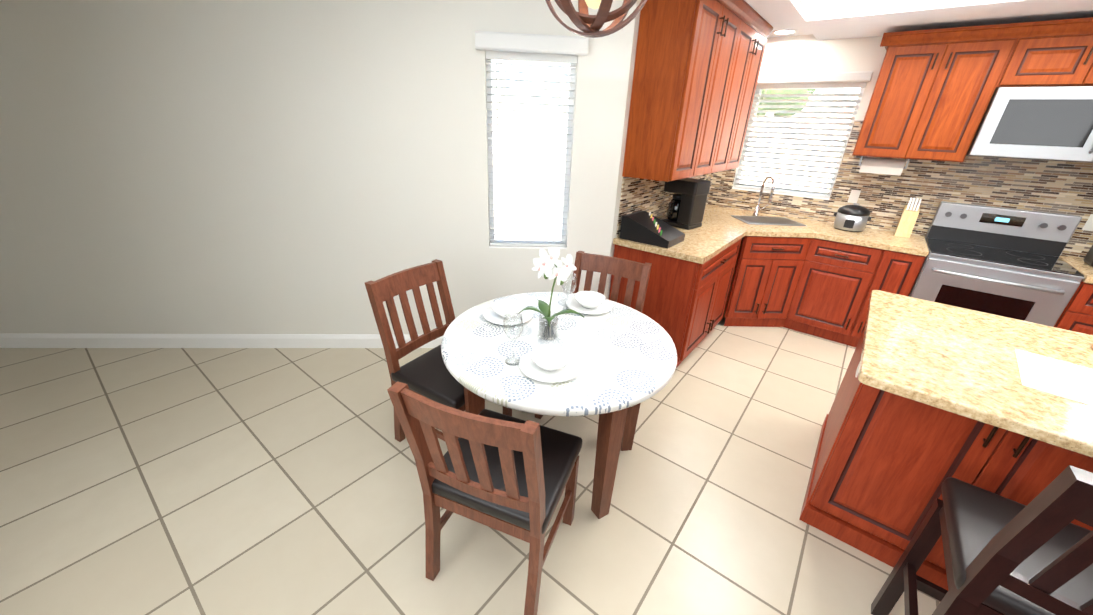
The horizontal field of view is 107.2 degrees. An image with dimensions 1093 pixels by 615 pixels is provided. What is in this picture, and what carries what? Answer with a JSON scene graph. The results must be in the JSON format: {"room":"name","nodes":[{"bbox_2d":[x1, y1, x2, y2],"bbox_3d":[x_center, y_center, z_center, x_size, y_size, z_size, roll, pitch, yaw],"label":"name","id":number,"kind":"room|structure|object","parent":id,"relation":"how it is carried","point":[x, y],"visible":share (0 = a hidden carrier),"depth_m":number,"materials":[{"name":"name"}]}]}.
{"room":"kitchen and dining room","nodes":[
{"label":"kitchen and dining room","id":0,"kind":"room"},
{"bbox_2d":[0,0,925,334],"bbox_3d":[1.310,-0.723,0.924,10.620,4.000,9.640,20,30,34],"label":"wall","id":1,"kind":"structure","parent":0,"point":[240,166],"depth_m":2.62,"materials":[{"name":"white paint"}]},
{"bbox_2d":[0,333,442,347],"bbox_3d":[-1.844,0.264,3.159,3.429,0.115,3.090,20,30,34],"label":"baseboard","id":2,"kind":"structure","parent":1,"relation":"attached to","point":[9,340],"depth_m":2.96,"materials":[{"name":"white"}]},
{"bbox_2d":[475,31,588,248],"bbox_3d":[-0.112,-1.046,2.719,0.670,1.320,0.178,0,25,-4],"label":"window blinds","id":3,"kind":"object","parent":1,"relation":"attached to","point":[530,47],"visible":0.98,"depth_m":2.60,"materials":[{"name":"white plastic"}]},
{"bbox_2d":[616,172,715,237],"bbox_3d":[1.157,-1.029,3.648,0.010,0.439,2.010,20,30,34],"label":"tile backsplash","id":4,"kind":"structure","parent":1,"relation":"attached to","point":[637,194],"depth_m":3.19,"materials":[{"name":"tile"}]},
{"bbox_2d":[622,0,728,181],"bbox_3d":[0.817,-1.433,2.643,0.356,1.104,0.403,20,30,34],"label":"upper cabinet","id":5,"kind":"object","parent":1,"relation":"attached to","point":[697,65],"depth_m":2.51,"materials":[{"name":"brown wood"}]},
{"bbox_2d":[697,0,746,175],"bbox_3d":[1.065,-1.555,2.932,0.356,1.104,0.397,20,30,34],"label":"upper cabinet","id":6,"kind":"object","parent":1,"relation":"attached to","point":[735,10],"depth_m":2.85,"materials":[{"name":"brown wood"}]},
{"bbox_2d":[713,4,760,172],"bbox_3d":[1.311,-1.676,3.218,0.356,1.104,0.397,20,30,34],"label":"upper cabinet","id":7,"kind":"object","parent":1,"relation":"attached to","point":[752,18],"depth_m":3.13,"materials":[{"name":"brown wood"}]},
{"bbox_2d":[729,17,772,169],"bbox_3d":[1.560,-1.798,3.507,0.356,1.104,0.403,20,30,34],"label":"upper cabinet","id":8,"kind":"object","parent":1,"relation":"attached to","point":[763,29],"depth_m":3.40,"materials":[{"name":"brown wood"}]},
{"bbox_2d":[732,71,872,199],"bbox_3d":[2.356,-1.624,3.841,0.920,1.050,0.178,20,30,34],"label":"window blinds","id":9,"kind":"object","parent":1,"relation":"attached to","point":[830,80],"visible":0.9,"depth_m":3.79,"materials":[{"name":"white plastic"}]},
{"bbox_2d":[708,121,1092,258],"bbox_3d":[3.034,-1.094,3.427,3.158,0.879,0.014,20,30,34],"label":"tile backsplash","id":10,"kind":"structure","parent":1,"relation":"attached to","point":[1056,186],"depth_m":3.30,"materials":[{"name":"tile"}]},
{"bbox_2d":[852,27,956,158],"bbox_3d":[2.776,-1.645,3.178,0.340,0.850,0.338,20,30,34],"label":"upper cabinet","id":11,"kind":"object","parent":1,"relation":"attached to","point":[911,65],"depth_m":3.03,"materials":[{"name":"brown wood"}]},
{"bbox_2d":[859,156,909,175],"bbox_3d":[2.804,-1.184,3.362,0.320,0.136,0.126,20,30,34],"label":"paper towel holder","id":12,"kind":"object","parent":11,"relation":"attached to","point":[883,166],"visible":0.92,"depth_m":3.32,"materials":[{"name":"white paper"}]},
{"bbox_2d":[909,22,1028,161],"bbox_3d":[3.042,-1.548,2.990,0.340,0.850,0.338,20,30,34],"label":"upper cabinet","id":13,"kind":"object","parent":1,"relation":"attached to","point":[976,64],"depth_m":2.84,"materials":[{"name":"brown wood"}]},
{"bbox_2d":[1001,17,1092,86],"bbox_3d":[3.333,-1.668,2.689,0.380,0.360,0.338,20,30,34],"label":"upper cabinet","id":14,"kind":"object","parent":1,"relation":"attached to","point":[1051,53],"depth_m":2.56,"materials":[{"name":"brown wood"}]},
{"bbox_2d":[967,86,1092,162],"bbox_3d":[3.434,-1.231,2.713,0.748,0.434,0.442,20,30,34],"label":"microwave","id":15,"kind":"object","parent":14,"relation":"attached to","point":[1048,123],"visible":0.98,"depth_m":2.65,"materials":[{"name":"grey metal"}]},
{"bbox_2d":[1085,76,1092,85],"bbox_3d":[3.631,-1.560,2.478,0.380,0.360,0.338,20,30,34],"label":"upper cabinet","id":16,"kind":"object","parent":1,"relation":"attached to","point":[1090,77],"depth_m":2.51,"materials":[{"name":"brown wood"}]},
{"bbox_2d":[0,292,940,614],"bbox_3d":[1.218,1.112,1.778,10.662,0.050,9.640,20,30,34],"label":"floor","id":17,"kind":"structure","parent":0,"point":[208,480],"depth_m":1.95,"materials":[{"name":"tile"}]},
{"bbox_2d":[365,259,511,441],"bbox_3d":[-0.539,0.301,2.190,0.565,0.950,0.482,16,28,28],"label":"dining chair","id":18,"kind":"object","parent":17,"relation":"on","point":[428,375],"visible":0.56,"depth_m":2.10,"materials":[{"name":"brown wood"}]},
{"bbox_2d":[387,381,581,614],"bbox_3d":[-0.170,0.614,1.540,0.482,0.950,0.565,11,26,19],"label":"dining chair","id":19,"kind":"object","parent":17,"relation":"on","point":[509,475],"visible":1,"depth_m":1.36,"materials":[{"name":"brown wood"}]},
{"bbox_2d":[441,292,677,518],"bbox_3d":[0.046,0.474,2.094,1.104,0.760,1.104,20,30,34],"label":"dining table","id":20,"kind":"object","parent":17,"relation":"on","point":[626,355],"visible":0.81,"depth_m":1.76,"materials":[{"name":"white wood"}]},
{"bbox_2d":[483,299,532,324],"bbox_3d":[-0.197,0.019,2.073,0.260,0.062,0.260,20,30,34],"label":"place setting","id":21,"kind":"object","parent":20,"relation":"on","point":[496,312],"visible":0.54,"depth_m":2.08,"materials":[{"name":"white ceramic"}]},
{"bbox_2d":[503,312,522,365],"bbox_3d":[-0.137,0.129,1.656,0.082,0.215,0.082,20,30,34],"label":"wine glass","id":22,"kind":"object","parent":20,"relation":"on","point":[514,339],"visible":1,"depth_m":1.65,"materials":[{"name":"clear glass"}]},
{"bbox_2d":[519,344,581,382],"bbox_3d":[0.018,0.221,1.652,0.260,0.062,0.260,20,30,34],"label":"place setting","id":23,"kind":"object","parent":20,"relation":"on","point":[550,363],"visible":1,"depth_m":1.65,"materials":[{"name":"white ceramic"}]},
{"bbox_2d":[518,247,583,339],"bbox_3d":[0.009,-0.061,1.797,0.302,0.454,0.217,20,30,34],"label":"orchid","id":24,"kind":"object","parent":20,"relation":"on","point":[544,264],"visible":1,"depth_m":1.76,"materials":[{"name":"white plant"}]},
{"bbox_2d":[561,273,576,314],"bbox_3d":[0.114,-0.071,2.116,0.082,0.215,0.082,20,30,34],"label":"wine glass","id":25,"kind":"object","parent":20,"relation":"on","point":[575,283],"visible":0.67,"depth_m":2.09,"materials":[{"name":"clear glass"}]},
{"bbox_2d":[566,291,612,313],"bbox_3d":[0.238,-0.030,2.221,0.260,0.062,0.260,20,30,34],"label":"place setting","id":26,"kind":"object","parent":20,"relation":"on","point":[588,302],"visible":0.98,"depth_m":2.23,"materials":[{"name":"white ceramic"}]},
{"bbox_2d":[535,251,651,418],"bbox_3d":[0.272,0.217,2.447,0.482,0.950,0.565,14,27,24],"label":"dining chair","id":27,"kind":"object","parent":17,"relation":"on","point":[616,267],"visible":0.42,"depth_m":2.48,"materials":[{"name":"brown wood"}]},
{"bbox_2d":[609,244,736,367],"bbox_3d":[1.086,-0.154,3.412,0.656,0.880,1.092,20,30,34],"label":"base cabinet","id":28,"kind":"object","parent":17,"relation":"on","point":[687,300],"depth_m":2.93,"materials":[{"name":"brown wood"}]},
{"bbox_2d":[613,205,928,299],"bbox_3d":[1.870,-0.545,3.230,1.861,0.040,2.077,20,30,34],"label":"countertop","id":29,"kind":"structure","parent":28,"relation":"on","point":[819,256],"depth_m":3.38,"materials":[{"name":"beige stone"}]},
{"bbox_2d":[619,211,684,248],"bbox_3d":[0.788,-0.587,2.967,0.380,0.175,0.300,20,30,34],"label":"organizer","id":30,"kind":"object","parent":29,"relation":"on","point":[646,227],"visible":1,"depth_m":2.91,"materials":[{"name":"black plastic"}]},
{"bbox_2d":[662,178,710,229],"bbox_3d":[1.154,-0.883,3.398,0.254,0.380,0.297,-19,32,-38],"label":"coffee maker","id":31,"kind":"object","parent":29,"relation":"on","point":[686,206],"visible":0.92,"depth_m":3.31,"materials":[{"name":"black plastic"}]},
{"bbox_2d":[752,176,774,215],"bbox_3d":[2.098,-1.062,3.861,0.159,0.392,0.224,20,30,34],"label":"faucet","id":32,"kind":"object","parent":29,"relation":"on","point":[757,209],"visible":0.98,"depth_m":3.87,"materials":[{"name":"silver metal"}]},
{"bbox_2d":[833,203,871,231],"bbox_3d":[2.688,-0.802,3.540,0.274,0.228,0.239,20,30,34],"label":"rice cooker","id":33,"kind":"object","parent":29,"relation":"on","point":[854,217],"visible":1,"depth_m":3.47,"materials":[{"name":"silver metal"}]},
{"bbox_2d":[894,197,921,237],"bbox_3d":[3.048,-0.758,3.386,0.100,0.304,0.176,20,30,34],"label":"knife block","id":34,"kind":"object","parent":29,"relation":"on","point":[907,221],"visible":0.98,"depth_m":3.37,"materials":[{"name":"beige wood"}]},
{"bbox_2d":[725,272,796,326],"bbox_3d":[2.148,-0.304,3.835,0.459,0.880,1.005,20,30,34],"label":"base cabinet","id":35,"kind":"object","parent":17,"relation":"on","point":[754,301],"depth_m":3.67,"materials":[{"name":"brown wood"}]},
{"bbox_2d":[785,288,864,344],"bbox_3d":[2.633,-0.225,3.706,0.500,0.880,0.637,20,30,34],"label":"base cabinet","id":36,"kind":"object","parent":17,"relation":"on","point":[825,315],"depth_m":3.56,"materials":[{"name":"brown wood"}]},
{"bbox_2d":[849,300,868,346],"bbox_3d":[2.928,-0.118,3.497,0.255,0.880,0.637,20,30,34],"label":"base cabinet","id":37,"kind":"object","parent":17,"relation":"on","point":[857,332],"depth_m":3.41,"materials":[{"name":"brown wood"}]},
{"bbox_2d":[799,332,1092,590],"bbox_3d":[2.146,0.724,1.588,1.676,0.880,0.902,20,30,34],"label":"kitchen island","id":38,"kind":"object","parent":17,"relation":"on","point":[881,462],"depth_m":1.62,"materials":[{"name":"brown wood"}]},
{"bbox_2d":[855,290,1092,457],"bbox_3d":[2.125,0.328,1.345,1.730,0.040,1.100,20,30,34],"label":"island countertop","id":39,"kind":"structure","parent":38,"relation":"on","point":[961,362],"depth_m":1.51,"materials":[{"name":"beige stone"}]},
{"bbox_2d":[1015,349,1092,405],"bbox_3d":[1.984,0.314,1.309,0.620,0.003,0.360,24,32,39],"label":"placemat","id":40,"kind":"object","parent":39,"relation":"on","point":[1070,381],"visible":1,"depth_m":1.44,"materials":[{"name":"white"}]},
{"bbox_2d":[871,465,1092,614],"bbox_3d":[1.321,0.811,1.060,0.452,1.100,0.534,20,30,34],"label":"bar stool","id":41,"kind":"object","parent":17,"relation":"on","point":[1007,556],"visible":1,"depth_m":1.00,"materials":[{"name":"black wood"}]},
{"bbox_2d":[909,201,1084,326],"bbox_3d":[3.309,-0.110,3.113,0.756,1.215,0.704,20,30,34],"label":"stove","id":42,"kind":"object","parent":17,"relation":"on","point":[1006,262],"visible":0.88,"depth_m":2.95,"materials":[{"name":"silver metal"}]},
{"bbox_2d":[1053,280,1092,334],"bbox_3d":[3.818,0.205,2.869,0.474,0.880,0.637,20,30,34],"label":"base cabinet","id":43,"kind":"object","parent":17,"relation":"on","point":[1077,316],"depth_m":2.64,"materials":[{"name":"brown wood"}]},
{"bbox_2d":[1059,256,1092,279],"bbox_3d":[3.851,-0.204,2.661,0.524,0.040,0.647,20,30,34],"label":"countertop","id":44,"kind":"structure","parent":43,"relation":"on","point":[1078,264],"depth_m":2.78,"materials":[{"name":"beige stone"}]},
{"bbox_2d":[1083,245,1092,266],"bbox_3d":[3.877,-0.477,2.668,0.221,0.450,0.193,20,30,34],"label":"blender","id":45,"kind":"object","parent":44,"relation":"on","point":[1088,258],"visible":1,"depth_m":2.81,"materials":[{"name":"black plastic"}]},
{"bbox_2d":[744,0,1092,40],"bbox_3d":[1.339,-1.855,0.420,10.662,1.640,9.640,20,30,34],"label":"ceiling","id":46,"kind":"structure","parent":0,"point":[829,19],"depth_m":2.72,"materials":[{"name":"white paint"}]},
{"bbox_2d":[545,0,646,37],"bbox_3d":[0.167,-1.151,1.255,0.367,0.518,0.360,20,30,34],"label":"pendant light","id":47,"kind":"object","parent":46,"relation":"hanging from","point":[586,23],"visible":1,"depth_m":1.30,"materials":[{"name":"brown wood"}]},
{"bbox_2d":[772,29,796,34],"bbox_3d":[2.037,-2.357,3.445,0.186,0.009,0.186,20,30,34],"label":"recessed light","id":48,"kind":"object","parent":46,"relation":"in","point":[785,31],"visible":1,"depth_m":3.43,"materials":[{"name":"white plastic"}]},
{"label":"outside","id":49,"kind":"structure","parent":0,"visible":0},
{"bbox_2d":[494,163,563,239],"bbox_3d":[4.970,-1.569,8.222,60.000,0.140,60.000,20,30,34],"label":"ground","id":50,"kind":"structure","parent":49,"point":[542,174],"depth_m":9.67,"materials":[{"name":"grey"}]},
{"bbox_2d":[493,110,850,192],"bbox_3d":[3.944,-4.736,12.263,22.000,2.180,0.140,22,31,37],"label":"fence","id":51,"kind":"object","parent":50,"relation":"on","point":[517,161],"depth_m":14.52,"materials":[{"name":"white"}]},
{"bbox_2d":[755,89,815,115],"bbox_3d":[6.352,-8.505,17.847,9.205,4.566,5.932,20,30,34],"label":"tree","id":52,"kind":"object","parent":50,"relation":"on","point":[787,91],"depth_m":14.37,"materials":[{"name":"green plant"}]}
]}

